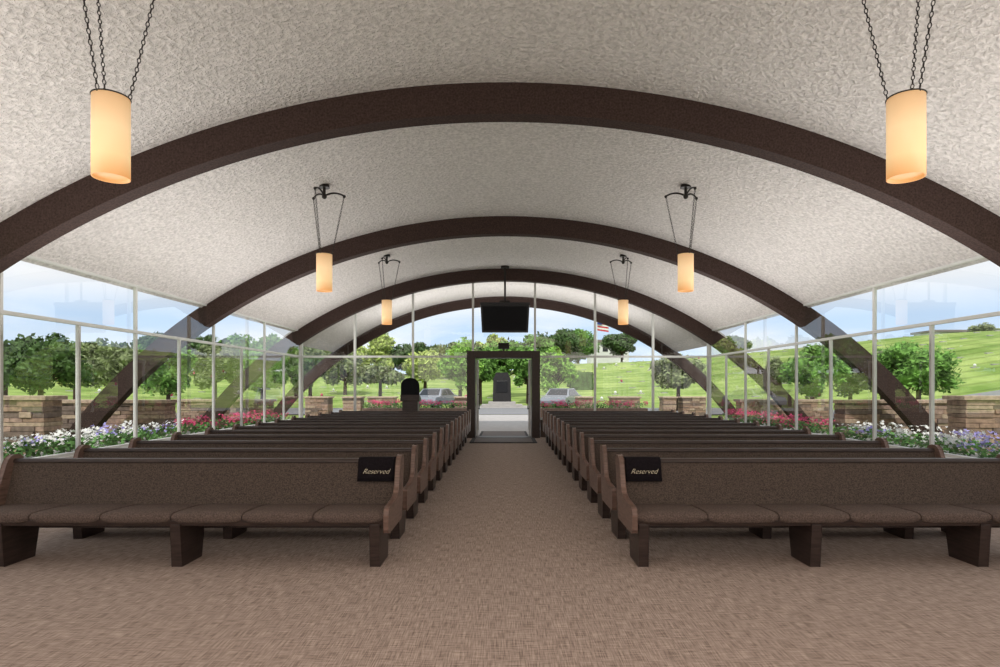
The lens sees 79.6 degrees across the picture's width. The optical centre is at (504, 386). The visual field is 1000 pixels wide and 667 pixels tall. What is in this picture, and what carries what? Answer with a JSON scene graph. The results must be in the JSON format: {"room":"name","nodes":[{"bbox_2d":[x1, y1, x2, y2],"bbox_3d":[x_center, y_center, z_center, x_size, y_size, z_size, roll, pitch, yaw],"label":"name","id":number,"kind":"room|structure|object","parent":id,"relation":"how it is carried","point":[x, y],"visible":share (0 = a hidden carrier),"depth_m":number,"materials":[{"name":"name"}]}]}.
{"room":"house of worship","nodes":[
{"label":"house of worship","id":0,"kind":"room"},
{"bbox_2d":[0,447,127,467],"bbox_3d":[-6.120,1.230,7.000,0.200,0.540,22.000,0,0,0],"label":"wall","id":1,"kind":"structure","parent":0,"point":[71,456],"depth_m":8.29,"materials":[{"name":"paint"}]},
{"bbox_2d":[0,255,300,466],"bbox_3d":[-6.120,-0.360,7.000,0.080,2.680,22.000,0,0,0],"label":"window","id":2,"kind":"structure","parent":1,"relation":"in","point":[77,324],"depth_m":9.92,"materials":[{"name":"metal"}]},
{"bbox_2d":[0,0,999,331],"bbox_3d":[0.000,-2.654,7.050,12.621,2.073,22.100,0,0,0],"label":"ceiling","id":3,"kind":"structure","parent":0,"point":[810,65],"depth_m":6.70,"materials":[{"name":"paint"}]},
{"bbox_2d":[83,0,154,183],"bbox_3d":[-2.784,-2.326,4.228,0.562,1.672,0.537,0,0,0],"label":"pendant lamp","id":4,"kind":"object","parent":3,"relation":"hanging from","point":[110,109],"visible":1,"depth_m":4.19,"materials":[{"name":"beige"}]},
{"bbox_2d":[312,184,345,291],"bbox_3d":[-2.784,-2.326,9.278,0.562,1.672,0.537,0,0,0],"label":"pendant lamp","id":5,"kind":"object","parent":3,"relation":"hanging from","point":[323,259],"visible":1,"depth_m":9.24,"materials":[{"name":"beige"}]},
{"bbox_2d":[378,254,399,324],"bbox_3d":[-2.784,-2.326,14.218,0.562,1.672,0.537,0,0,0],"label":"pendant lamp","id":6,"kind":"object","parent":3,"relation":"hanging from","point":[386,303],"visible":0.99,"depth_m":14.18,"materials":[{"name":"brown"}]},
{"bbox_2d":[480,265,529,332],"bbox_3d":[0.000,-2.538,17.330,1.440,1.925,0.240,0,0,0],"label":"television","id":7,"kind":"object","parent":3,"relation":"hanging from","point":[504,316],"visible":1,"depth_m":17.24,"materials":[{"name":"black plastic"}]},
{"bbox_2d":[610,254,631,324],"bbox_3d":[2.784,-2.326,14.218,0.562,1.672,0.538,0,0,0],"label":"pendant lamp","id":8,"kind":"object","parent":3,"relation":"hanging from","point":[622,303],"visible":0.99,"depth_m":14.18,"materials":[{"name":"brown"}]},
{"bbox_2d":[664,184,697,291],"bbox_3d":[2.784,-2.326,9.278,0.562,1.672,0.538,0,0,0],"label":"pendant lamp","id":9,"kind":"object","parent":3,"relation":"hanging from","point":[685,259],"visible":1,"depth_m":9.24,"materials":[{"name":"beige"}]},
{"bbox_2d":[862,0,935,183],"bbox_3d":[2.834,-2.326,4.228,0.562,1.672,0.538,0,0,0],"label":"pendant lamp","id":10,"kind":"object","parent":3,"relation":"hanging from","point":[905,109],"visible":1,"depth_m":4.19,"materials":[{"name":"beige"}]},
{"bbox_2d":[0,437,999,666],"bbox_3d":[0.000,1.550,7.025,12.440,0.100,22.050,0,0,0],"label":"floor","id":11,"kind":"structure","parent":0,"point":[507,561],"depth_m":4.36,"materials":[{"name":"carpet"}]},
{"bbox_2d":[0,454,403,566],"bbox_3d":[-2.760,1.063,5.272,3.620,0.886,0.747,0,0,0],"label":"pew","id":12,"kind":"object","parent":11,"relation":"on","point":[186,496],"visible":1,"depth_m":5.45,"materials":[{"name":"brown fabric"}]},
{"bbox_2d":[357,457,395,481],"bbox_3d":[-1.177,0.754,5.535,0.336,0.212,0.168,0,0,0],"label":"cloth","id":13,"kind":"object","parent":12,"relation":"attached to","point":[370,469],"visible":0.99,"depth_m":5.49,"materials":[{"name":"black fabric"}]},
{"bbox_2d":[73,444,417,538],"bbox_3d":[-2.760,1.063,6.192,3.620,0.886,0.747,0,0,0],"label":"pew","id":14,"kind":"object","parent":11,"relation":"on","point":[82,451],"visible":0.15,"depth_m":6.44,"materials":[{"name":"wood"}]},
{"bbox_2d":[128,437,428,518],"bbox_3d":[-2.760,1.063,7.112,3.620,0.886,0.747,0,0,0],"label":"pew","id":15,"kind":"object","parent":11,"relation":"on","point":[423,445],"visible":0.16,"depth_m":7.36,"materials":[{"name":"wood"}]},
{"bbox_2d":[171,432,436,502],"bbox_3d":[-2.760,1.063,8.033,3.620,0.886,0.747,0,0,0],"label":"pew","id":16,"kind":"object","parent":11,"relation":"on","point":[432,457],"visible":0.13,"depth_m":8.28,"materials":[{"name":"wood"}]},
{"bbox_2d":[204,427,443,490],"bbox_3d":[-2.760,1.063,8.953,3.620,0.886,0.747,0,0,0],"label":"pew","id":17,"kind":"object","parent":11,"relation":"on","point":[209,431],"visible":0.16,"depth_m":9.20,"materials":[{"name":"wood"}]},
{"bbox_2d":[232,424,448,480],"bbox_3d":[-2.760,1.063,9.873,3.620,0.886,0.747,0,0,0],"label":"pew","id":18,"kind":"object","parent":11,"relation":"on","point":[235,426],"visible":0.22,"depth_m":10.13,"materials":[{"name":"wood"}]},
{"bbox_2d":[255,421,453,472],"bbox_3d":[-2.760,1.063,10.793,3.620,0.886,0.747,0,0,0],"label":"pew","id":19,"kind":"object","parent":11,"relation":"on","point":[258,423],"visible":0.12,"depth_m":11.05,"materials":[{"name":"wood"}]},
{"bbox_2d":[274,418,457,465],"bbox_3d":[-2.760,1.063,11.713,3.620,0.886,0.747,0,0,0],"label":"pew","id":20,"kind":"object","parent":11,"relation":"on","point":[277,420],"visible":0.15,"depth_m":11.97,"materials":[{"name":"wood"}]},
{"bbox_2d":[291,416,460,459],"bbox_3d":[-2.760,1.063,12.633,3.620,0.886,0.747,0,0,0],"label":"pew","id":21,"kind":"object","parent":11,"relation":"on","point":[292,417],"visible":0.09,"depth_m":12.88,"materials":[{"name":"wood"}]},
{"bbox_2d":[305,414,463,454],"bbox_3d":[-2.760,1.063,13.553,3.620,0.886,0.747,0,0,0],"label":"pew","id":22,"kind":"object","parent":11,"relation":"on","point":[307,415],"visible":0.14,"depth_m":13.80,"materials":[{"name":"wood"}]},
{"bbox_2d":[318,412,466,449],"bbox_3d":[-2.760,1.063,14.473,3.620,0.886,0.747,0,0,0],"label":"pew","id":23,"kind":"object","parent":11,"relation":"on","point":[319,413],"visible":0.16,"depth_m":14.72,"materials":[{"name":"wood"}]},
{"bbox_2d":[329,411,468,446],"bbox_3d":[-2.760,1.063,15.393,3.620,0.886,0.747,0,0,0],"label":"pew","id":24,"kind":"object","parent":11,"relation":"on","point":[330,412],"visible":0.13,"depth_m":15.64,"materials":[{"name":"wood"}]},
{"bbox_2d":[400,378,420,410],"bbox_3d":[-2.700,0.620,17.210,0.600,1.760,0.480,0,0,0],"label":"lectern","id":25,"kind":"object","parent":11,"relation":"on","point":[410,397],"visible":0.66,"depth_m":17.05,"materials":[{"name":"brown wood"}]},
{"bbox_2d":[469,438,536,442],"bbox_3d":[-0.045,1.488,16.775,1.810,0.021,1.550,0,0,0],"label":"door mat","id":26,"kind":"object","parent":11,"relation":"on","point":[473,440],"visible":1,"depth_m":16.58,"materials":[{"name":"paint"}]},
{"bbox_2d":[542,409,673,442],"bbox_3d":[2.850,1.063,16.312,3.620,0.886,0.747,0,0,0],"label":"pew","id":27,"kind":"object","parent":11,"relation":"on","point":[543,411],"visible":0.08,"depth_m":16.56,"materials":[{"name":"wood"}]},
{"bbox_2d":[545,411,684,446],"bbox_3d":[2.850,1.063,15.393,3.620,0.886,0.747,0,0,0],"label":"pew","id":28,"kind":"object","parent":11,"relation":"on","point":[681,412],"visible":0.1,"depth_m":15.64,"materials":[{"name":"wood"}]},
{"bbox_2d":[547,412,695,449],"bbox_3d":[2.850,1.063,14.473,3.620,0.886,0.747,0,0,0],"label":"pew","id":29,"kind":"object","parent":11,"relation":"on","point":[693,413],"visible":0.19,"depth_m":14.72,"materials":[{"name":"wood"}]},
{"bbox_2d":[550,414,708,454],"bbox_3d":[2.850,1.063,13.553,3.620,0.886,0.747,0,0,0],"label":"pew","id":30,"kind":"object","parent":11,"relation":"on","point":[705,415],"visible":0.12,"depth_m":13.80,"materials":[{"name":"wood"}]},
{"bbox_2d":[553,416,722,459],"bbox_3d":[2.850,1.063,12.633,3.620,0.886,0.747,0,0,0],"label":"pew","id":31,"kind":"object","parent":11,"relation":"on","point":[554,417],"visible":0.09,"depth_m":12.88,"materials":[{"name":"wood"}]},
{"bbox_2d":[557,418,739,465],"bbox_3d":[2.850,1.063,11.713,3.620,0.886,0.747,0,0,0],"label":"pew","id":32,"kind":"object","parent":11,"relation":"on","point":[736,420],"visible":0.11,"depth_m":11.97,"materials":[{"name":"wood"}]},
{"bbox_2d":[561,421,759,472],"bbox_3d":[2.850,1.063,10.793,3.620,0.886,0.747,0,0,0],"label":"pew","id":33,"kind":"object","parent":11,"relation":"on","point":[755,423],"visible":0.13,"depth_m":11.04,"materials":[{"name":"wood"}]},
{"bbox_2d":[566,424,782,480],"bbox_3d":[2.850,1.063,9.873,3.620,0.886,0.747,0,0,0],"label":"pew","id":34,"kind":"object","parent":11,"relation":"on","point":[575,474],"visible":0.15,"depth_m":10.13,"materials":[{"name":"wood"}]},
{"bbox_2d":[572,427,811,490],"bbox_3d":[2.850,1.063,8.953,3.620,0.886,0.747,0,0,0],"label":"pew","id":35,"kind":"object","parent":11,"relation":"on","point":[805,431],"visible":0.12,"depth_m":9.20,"materials":[{"name":"wood"}]},
{"bbox_2d":[579,432,845,502],"bbox_3d":[2.850,1.063,8.033,3.620,0.886,0.747,0,0,0],"label":"pew","id":36,"kind":"object","parent":11,"relation":"on","point":[592,497],"visible":0.11,"depth_m":8.28,"materials":[{"name":"wood"}]},
{"bbox_2d":[588,437,888,518],"bbox_3d":[2.850,1.063,7.112,3.620,0.886,0.747,0,0,0],"label":"pew","id":37,"kind":"object","parent":11,"relation":"on","point":[593,445],"visible":0.17,"depth_m":7.36,"materials":[{"name":"wood"}]},
{"bbox_2d":[600,444,945,538],"bbox_3d":[2.850,1.063,6.192,3.620,0.886,0.747,0,0,0],"label":"pew","id":38,"kind":"object","parent":11,"relation":"on","point":[607,455],"visible":0.15,"depth_m":6.44,"materials":[{"name":"wood"}]},
{"bbox_2d":[616,454,999,566],"bbox_3d":[2.850,1.063,5.272,3.620,0.886,0.747,0,0,0],"label":"pew","id":39,"kind":"object","parent":11,"relation":"on","point":[805,496],"visible":1,"depth_m":5.45,"materials":[{"name":"brown fabric"}]},
{"bbox_2d":[624,457,661,481],"bbox_3d":[1.265,0.754,5.535,0.331,0.212,0.168,0,0,0],"label":"cloth","id":40,"kind":"object","parent":39,"relation":"attached to","point":[637,469],"visible":1,"depth_m":5.49,"materials":[{"name":"black fabric"}]},
{"bbox_2d":[540,420,545,436],"bbox_3d":[0.000,1.240,18.000,12.240,0.520,0.120,0,0,0],"label":"wall","id":41,"kind":"structure","parent":0,"point":[542,434],"depth_m":17.94,"materials":[{"name":"paint"}]},
{"bbox_2d":[476,360,479,434],"bbox_3d":[-0.832,0.320,18.575,0.087,2.300,0.710,0,0,0],"label":"door","id":42,"kind":"structure","parent":41,"relation":"in","point":[477,361],"depth_m":18.22,"materials":[{"name":"metal"}]},
{"bbox_2d":[467,351,539,437],"bbox_3d":[-0.045,0.220,17.900,2.150,2.560,0.600,0,0,0],"label":"door frame","id":43,"kind":"structure","parent":41,"relation":"attached to","point":[472,356],"depth_m":17.60,"materials":[{"name":"wood"}]},
{"bbox_2d":[301,283,708,419],"bbox_3d":[0.000,-0.995,18.000,12.340,4.990,0.120,0,0,0],"label":"window","id":44,"kind":"structure","parent":41,"relation":"in","point":[302,356],"depth_m":17.95,"materials":[{"name":"metal"}]},
{"bbox_2d":[527,360,530,434],"bbox_3d":[0.742,0.320,18.575,0.087,2.300,0.710,0,0,0],"label":"door","id":45,"kind":"structure","parent":41,"relation":"in","point":[529,361],"depth_m":18.22,"materials":[{"name":"metal"}]},
{"bbox_3d":[6.120,1.230,7.000,0.200,0.540,22.000,0,0,0],"label":"wall","id":46,"kind":"structure","parent":0,"visible":0},
{"bbox_2d":[709,255,999,457],"bbox_3d":[6.120,-0.360,7.000,0.080,2.680,22.000,0,0,0],"label":"window","id":47,"kind":"structure","parent":46,"relation":"in","point":[932,324],"depth_m":9.92,"materials":[{"name":"metal"}]},
{"label":"outside","id":48,"kind":"structure","parent":0,"visible":0},
{"bbox_2d":[476,405,541,435],"bbox_3d":[0.000,1.515,34.030,17.600,0.070,31.940,0,0,0],"label":"pavement","id":49,"kind":"structure","parent":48,"point":[486,422],"depth_m":25.69,"materials":[{"name":"concrete"}]},
{"bbox_2d":[362,408,466,410],"bbox_3d":[-3.750,1.210,25.600,4.500,0.620,0.800,0,0,0],"label":"planter box","id":50,"kind":"object","parent":49,"relation":"on","point":[363,409],"visible":0.14,"depth_m":25.20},
{"bbox_2d":[363,399,466,407],"bbox_3d":[-3.748,0.720,25.602,4.571,0.446,0.899,0,0,0],"label":"flowers","id":51,"kind":"object","parent":50,"relation":"on","point":[386,404],"visible":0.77,"depth_m":25.52,"materials":[{"name":"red plant"}]},
{"bbox_2d":[474,347,495,403],"bbox_3d":[-2.049,-0.940,49.800,3.120,4.834,3.234,0,0,-44],"label":"round tree","id":52,"kind":"object","parent":49,"relation":"on","point":[487,373],"visible":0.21,"depth_m":49.38,"materials":[{"name":"green plant"}]},
{"bbox_2d":[481,372,522,406],"bbox_3d":[-0.225,0.225,44.600,3.000,2.590,2.000,0,0,0],"label":"stone monument","id":53,"kind":"object","parent":49,"relation":"on","point":[501,380],"visible":0.98,"depth_m":44.20,"materials":[{"name":"stone"}]},
{"bbox_2d":[479,431,527,435],"bbox_3d":[-0.040,1.508,19.350,1.520,0.024,2.100,0,0,0],"label":"door mat","id":54,"kind":"object","parent":49,"relation":"on","point":[483,433],"visible":0.82,"depth_m":19.30,"materials":[{"name":"fabric"}]},
{"bbox_2d":[274,296,736,419],"bbox_3d":[0.000,-0.985,23.210,18.780,5.070,0.220,0,0,0],"label":"beam","id":55,"kind":"structure","parent":49,"relation":"on","point":[325,364],"depth_m":23.10,"materials":[{"name":"wood"}]},
{"bbox_2d":[282,282,727,351],"bbox_3d":[0.000,-2.514,20.725,13.436,2.351,5.250,0,0,0],"label":"porch canopy","id":56,"kind":"object","parent":55,"relation":"attached to","point":[337,335],"visible":0.34,"depth_m":21.16,"materials":[{"name":"paint"}]},
{"bbox_2d":[540,408,647,417],"bbox_3d":[3.750,1.210,25.600,4.500,0.620,0.800,0,0,0],"label":"planter box","id":57,"kind":"object","parent":49,"relation":"on","point":[541,409],"visible":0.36,"depth_m":25.20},
{"bbox_2d":[540,399,647,407],"bbox_3d":[3.757,0.732,25.600,4.569,0.429,0.894,0,0,0],"label":"flowers","id":58,"kind":"object","parent":57,"relation":"in","point":[561,404],"visible":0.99,"depth_m":25.47,"materials":[{"name":"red plant"}]},
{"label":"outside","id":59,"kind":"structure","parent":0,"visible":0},
{"bbox_2d":[176,390,999,419],"bbox_3d":[0.000,-2.121,38.000,150.000,8.742,10.000,0,0,0],"label":"road","id":60,"kind":"structure","parent":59,"point":[997,392],"depth_m":38.86,"materials":[{"name":"concrete"}]},
{"bbox_2d":[419,388,457,407],"bbox_3d":[-4.715,0.790,41.000,1.780,1.420,4.500,0,0,16],"label":"car","id":61,"kind":"object","parent":60,"relation":"on","point":[439,394],"visible":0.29,"depth_m":40.05,"materials":[{"name":"grey paint"}]},
{"bbox_2d":[540,388,580,407],"bbox_3d":[3.895,0.790,41.000,1.780,1.420,4.500,0,0,21],"label":"car","id":62,"kind":"object","parent":60,"relation":"on","point":[568,394],"visible":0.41,"depth_m":39.82,"materials":[{"name":"grey paint"}]},
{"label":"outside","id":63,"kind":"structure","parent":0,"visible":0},
{"bbox_2d":[8,331,999,431],"bbox_3d":[0.000,-2.265,70.000,330.000,9.150,220.000,0,0,0],"label":"lawn","id":64,"kind":"structure","parent":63,"point":[984,378],"depth_m":58.62,"materials":[{"name":"green plant"}]},
{"bbox_2d":[3,396,67,454],"bbox_3d":[-8.675,0.850,10.300,1.970,1.400,0.520,0,0,0],"label":"wall","id":65,"kind":"structure","parent":64,"relation":"on","point":[22,415],"depth_m":10.09,"materials":[{"name":"stone"}]},
{"bbox_2d":[3,333,96,395],"bbox_3d":[-18.525,0.061,23.938,3.344,4.582,3.285,0,0,-14],"label":"oak tree","id":66,"kind":"object","parent":64,"relation":"on","point":[34,364],"visible":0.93,"depth_m":23.40,"materials":[{"name":"green plant"}]},
{"bbox_2d":[81,337,140,388],"bbox_3d":[-20.613,-0.084,31.175,3.110,4.892,4.255,0,0,-29],"label":"tree","id":67,"kind":"object","parent":64,"relation":"on","point":[107,361],"visible":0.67,"depth_m":30.03,"materials":[{"name":"green plant"}]},
{"bbox_2d":[62,400,176,441],"bbox_3d":[-8.750,0.915,13.100,3.020,1.270,0.520,0,0,0],"label":"wall","id":68,"kind":"structure","parent":64,"relation":"on","point":[159,411],"depth_m":12.89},
{"bbox_2d":[3,421,272,459],"bbox_3d":[-6.750,1.275,11.450,0.800,0.550,12.900,0,0,0],"label":"planter box","id":69,"kind":"object","parent":64,"relation":"on","point":[188,432],"visible":0.02,"depth_m":10.62,"materials":[{"name":"concrete"}]},
{"bbox_2d":[3,418,184,458],"bbox_3d":[-6.746,0.825,9.758,0.826,0.443,4.361,0,0,0],"label":"flowers","id":70,"kind":"object","parent":69,"relation":"in","point":[44,443],"visible":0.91,"depth_m":9.41,"materials":[{"name":"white plant"}]},
{"bbox_2d":[169,410,289,433],"bbox_3d":[-6.751,0.829,15.202,0.835,0.434,5.275,0,0,0],"label":"flowers","id":71,"kind":"object","parent":69,"relation":"in","point":[233,419],"visible":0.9,"depth_m":14.27,"materials":[{"name":"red plant"}]},
{"bbox_2d":[138,344,197,399],"bbox_3d":[-21.483,-0.355,37.830,3.533,5.411,3.918,0,0,43],"label":"tree","id":72,"kind":"object","parent":64,"relation":"on","point":[165,376],"visible":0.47,"depth_m":37.52,"materials":[{"name":"green plant"}]},
{"bbox_2d":[184,342,243,398],"bbox_3d":[-24.177,-1.205,50.560,5.024,5.226,4.263,0,0,25],"label":"oak tree","id":73,"kind":"object","parent":64,"relation":"on","point":[227,360],"visible":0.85,"depth_m":49.44,"materials":[{"name":"green plant"}]},
{"bbox_2d":[174,399,276,431],"bbox_3d":[-8.600,0.965,18.500,2.920,1.170,0.520,0,0,0],"label":"wall","id":74,"kind":"structure","parent":64,"relation":"on","point":[191,408],"depth_m":18.28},
{"bbox_2d":[218,333,254,350],"bbox_3d":[-38.220,-4.775,85.370,7.032,5.732,7.252,0,0,0],"label":"tree","id":75,"kind":"object","parent":64,"relation":"on","point":[241,341],"visible":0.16,"depth_m":83.07,"materials":[{"name":"green plant"}]},
{"bbox_2d":[239,346,287,398],"bbox_3d":[-18.731,-0.578,45.718,3.980,5.219,3.626,0,0,28],"label":"oak tree","id":76,"kind":"object","parent":64,"relation":"on","point":[274,379],"visible":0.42,"depth_m":45.06,"materials":[{"name":"green plant"}]},
{"bbox_2d":[250,333,288,370],"bbox_3d":[-31.091,-4.374,78.357,4.984,5.705,5.936,0,0,0],"label":"tree","id":77,"kind":"object","parent":64,"relation":"on","point":[271,340],"visible":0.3,"depth_m":78.51,"materials":[{"name":"green plant"}]},
{"bbox_2d":[285,353,326,395],"bbox_3d":[-13.291,-0.316,39.956,2.833,3.856,3.444,0,0,0],"label":"oak tree","id":78,"kind":"object","parent":64,"relation":"on","point":[292,370],"visible":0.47,"depth_m":38.95,"materials":[{"name":"green plant"}]},
{"bbox_2d":[303,396,333,415],"bbox_3d":[-8.797,1.000,28.400,1.193,1.100,0.920,0,0,0],"label":"pier","id":79,"kind":"structure","parent":64,"relation":"on","point":[314,405],"depth_m":27.99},
{"bbox_2d":[322,351,362,394],"bbox_3d":[-15.684,-1.418,58.334,4.101,4.482,4.610,0,0,3],"label":"oak tree","id":80,"kind":"object","parent":64,"relation":"on","point":[344,369],"visible":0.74,"depth_m":57.50,"materials":[{"name":"green plant"}]},
{"bbox_2d":[341,396,365,410],"bbox_3d":[-7.163,1.000,28.400,0.913,1.100,0.920,0,0,0],"label":"pier","id":81,"kind":"structure","parent":64,"relation":"on","point":[348,401],"depth_m":28.00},
{"bbox_2d":[365,333,395,367],"bbox_3d":[-16.359,-4.348,78.692,4.071,6.371,4.566,0,0,0],"label":"tree","id":82,"kind":"object","parent":64,"relation":"on","point":[379,346],"visible":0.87,"depth_m":77.48,"materials":[{"name":"green plant"}]},
{"bbox_2d":[356,365,405,395],"bbox_3d":[-9.606,-0.067,45.777,3.716,3.291,2.947,0,0,-32],"label":"tree","id":83,"kind":"object","parent":64,"relation":"on","point":[369,374],"visible":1,"depth_m":45.06,"materials":[{"name":"green plant"}]},
{"bbox_2d":[366,396,398,407],"bbox_3d":[-5.787,1.000,28.400,1.333,1.100,0.920,0,0,0],"label":"pier","id":84,"kind":"structure","parent":64,"relation":"on","point":[389,399],"depth_m":27.98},
{"bbox_2d":[373,346,407,369],"bbox_3d":[-16.181,-3.932,83.240,6.319,4.762,7.133,0,0,0],"label":"tree","id":85,"kind":"object","parent":64,"relation":"on","point":[398,362],"visible":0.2,"depth_m":82.48,"materials":[{"name":"green plant"}]},
{"bbox_2d":[402,349,442,388],"bbox_3d":[-8.495,-1.716,62.083,4.477,4.566,4.660,0,0,36],"label":"birch tree","id":86,"kind":"object","parent":64,"relation":"on","point":[425,369],"visible":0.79,"depth_m":60.88,"materials":[{"name":"green plant"}]},
{"bbox_2d":[436,336,483,395],"bbox_3d":[-3.477,-1.140,46.109,3.474,5.469,4.082,0,0,-13],"label":"round tree","id":87,"kind":"object","parent":64,"relation":"on","point":[450,367],"visible":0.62,"depth_m":44.89,"materials":[{"name":"green plant"}]},
{"bbox_2d":[0,82,999,272],"bbox_3d":[0.000,-0.985,6.980,18.780,5.070,0.220,0,0,0],"label":"beam","id":88,"kind":"structure","parent":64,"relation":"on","point":[57,214],"depth_m":6.87,"materials":[{"name":"wood"}]},
{"bbox_2d":[482,341,521,381],"bbox_3d":[-0.031,-1.648,56.320,4.560,5.442,4.139,0,0,0],"label":"round tree","id":89,"kind":"object","parent":64,"relation":"on","point":[500,365],"visible":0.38,"depth_m":55.20,"materials":[{"name":"green plant"}]},
{"bbox_2d":[64,216,947,447],"bbox_3d":[0.000,-0.985,12.360,18.780,5.070,0.220,0,0,0],"label":"beam","id":90,"kind":"structure","parent":64,"relation":"on","point":[200,320],"depth_m":12.25,"materials":[{"name":"wood"}]},
{"bbox_2d":[197,268,817,430],"bbox_3d":[0.000,-0.985,17.760,18.780,5.070,0.220,0,0,0],"label":"beam","id":91,"kind":"structure","parent":64,"relation":"on","point":[293,340],"depth_m":17.65,"materials":[{"name":"wood"}]},
{"bbox_2d":[513,344,540,403],"bbox_3d":[1.991,-1.090,50.061,2.726,5.060,3.664,0,0,9],"label":"round tree","id":92,"kind":"object","parent":64,"relation":"on","point":[522,373],"visible":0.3,"depth_m":49.69,"materials":[{"name":"green plant"}]},
{"bbox_2d":[65,330,999,401],"bbox_3d":[9.350,-2.885,75.100,160.019,8.621,46.500,0,0,0],"label":"markers","id":93,"kind":"object","parent":64,"relation":"on","point":[974,365],"visible":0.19,"depth_m":60.38,"materials":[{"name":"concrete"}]},
{"bbox_2d":[517,334,554,355],"bbox_3d":[3.563,-4.625,80.661,7.180,5.088,7.046,0,0,0],"label":"tree","id":94,"kind":"object","parent":64,"relation":"on","point":[544,345],"visible":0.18,"depth_m":79.75,"materials":[{"name":"green plant"}]},
{"bbox_2d":[540,345,578,406],"bbox_3d":[3.776,-0.796,45.994,3.634,4.766,2.824,0,0,44],"label":"round tree","id":95,"kind":"object","parent":64,"relation":"on","point":[554,371],"visible":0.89,"depth_m":45.30,"materials":[{"name":"green plant"}]},
{"bbox_2d":[532,328,589,362],"bbox_3d":[8.568,-6.120,94.633,9.850,6.057,8.767,0,0,0],"label":"pine tree","id":96,"kind":"object","parent":64,"relation":"on","point":[564,338],"visible":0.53,"depth_m":92.83,"materials":[{"name":"green plant"}]},
{"bbox_2d":[567,371,593,389],"bbox_3d":[7.669,-0.492,60.701,2.946,2.417,1.637,0,0,0],"label":"box hedge","id":97,"kind":"object","parent":64,"relation":"on","point":[584,381],"visible":0.74,"depth_m":60.01,"materials":[{"name":"green plant"}]},
{"bbox_2d":[573,328,600,363],"bbox_3d":[12.828,-6.910,104.492,7.287,6.636,7.272,0,0,0],"label":"pine tree","id":98,"kind":"object","parent":64,"relation":"on","point":[587,352],"visible":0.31,"depth_m":102.30,"materials":[{"name":"green plant"}]},
{"bbox_2d":[587,340,628,362],"bbox_3d":[19.600,-6.121,115.000,7.800,5.358,7.000,0,0,0],"label":"building","id":99,"kind":"structure","parent":64,"relation":"on","point":[606,352],"depth_m":112.00,"materials":[{"name":"white paint"}]},
{"bbox_2d":[601,333,637,361],"bbox_3d":[19.174,-6.424,99.971,6.571,5.361,7.598,0,0,0],"label":"oak tree","id":100,"kind":"object","parent":64,"relation":"on","point":[618,344],"visible":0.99,"depth_m":97.97,"materials":[{"name":"green plant"}]},
{"bbox_2d":[608,396,641,407],"bbox_3d":[5.647,1.000,28.400,1.427,1.100,0.920,0,0,0],"label":"pier","id":101,"kind":"structure","parent":64,"relation":"on","point":[615,399],"depth_m":27.99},
{"bbox_2d":[658,396,677,411],"bbox_3d":[7.700,1.000,28.400,0.680,1.100,0.920,0,0,0],"label":"pier","id":102,"kind":"structure","parent":64,"relation":"on","point":[667,403],"depth_m":28.00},
{"bbox_2d":[649,353,706,410],"bbox_3d":[10.920,-0.321,37.961,3.591,3.867,4.660,0,0,26],"label":"tree","id":103,"kind":"object","parent":64,"relation":"on","point":[669,374],"visible":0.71,"depth_m":36.86,"materials":[{"name":"green plant"}]},
{"bbox_2d":[676,396,706,415],"bbox_3d":[8.843,1.000,28.400,1.193,1.100,0.920,0,0,0],"label":"pier","id":104,"kind":"structure","parent":64,"relation":"on","point":[688,404],"depth_m":27.98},
{"bbox_2d":[764,356,786,385],"bbox_3d":[23.805,-1.012,51.997,2.577,3.388,2.874,0,0,39],"label":"tree","id":105,"kind":"object","parent":64,"relation":"on","point":[775,364],"visible":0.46,"depth_m":51.40,"materials":[{"name":"green plant"}]},
{"bbox_2d":[733,399,835,431],"bbox_3d":[8.600,0.965,18.500,2.920,1.170,0.520,0,0,0],"label":"wall","id":106,"kind":"structure","parent":64,"relation":"on","point":[819,408],"depth_m":18.28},
{"bbox_2d":[778,343,852,398],"bbox_3d":[16.974,-0.190,33.066,3.391,4.675,3.492,0,0,-6],"label":"oak tree","id":107,"kind":"object","parent":64,"relation":"on","point":[813,364],"visible":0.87,"depth_m":32.31,"materials":[{"name":"green plant"}]},
{"bbox_2d":[833,356,865,399],"bbox_3d":[22.013,0.097,38.023,2.846,4.500,3.111,0,0,18],"label":"oak tree","id":108,"kind":"object","parent":64,"relation":"on","point":[852,384],"visible":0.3,"depth_m":37.71,"materials":[{"name":"green plant"}]},
{"bbox_2d":[742,421,987,457],"bbox_3d":[6.750,1.275,11.450,0.800,0.550,12.900,0,0,0],"label":"planter box","id":109,"kind":"object","parent":64,"relation":"on","point":[824,433],"visible":0.02,"depth_m":10.44,"materials":[{"name":"concrete"}]},
{"bbox_2d":[723,409,839,433],"bbox_3d":[6.750,0.824,15.194,0.825,0.439,5.285,0,0,0],"label":"flowers","id":110,"kind":"object","parent":109,"relation":"on","point":[773,421],"visible":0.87,"depth_m":14.33,"materials":[{"name":"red plant"}]},
{"bbox_2d":[833,420,999,457],"bbox_3d":[6.749,0.821,9.751,0.830,0.443,4.386,0,0,0],"label":"flowers","id":111,"kind":"object","parent":109,"relation":"on","point":[904,435],"visible":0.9,"depth_m":9.27,"materials":[{"name":"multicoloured plant"}]},
{"bbox_2d":[833,400,953,443],"bbox_3d":[8.750,0.915,13.100,3.020,1.270,0.520,0,0,0],"label":"wall","id":112,"kind":"structure","parent":64,"relation":"on","point":[847,412],"depth_m":12.88,"materials":[{"name":"stone"}]},
{"bbox_2d":[871,340,965,399],"bbox_3d":[18.456,0.044,27.027,3.221,4.615,3.453,0,0,-7],"label":"oak tree","id":113,"kind":"object","parent":64,"relation":"on","point":[911,368],"visible":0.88,"depth_m":26.10,"materials":[{"name":"green plant"}]},
{"bbox_2d":[942,396,999,454],"bbox_3d":[8.675,0.850,10.300,1.970,1.400,0.520,0,0,0],"label":"wall","id":114,"kind":"structure","parent":64,"relation":"on","point":[971,413],"depth_m":10.09,"materials":[{"name":"stone"}]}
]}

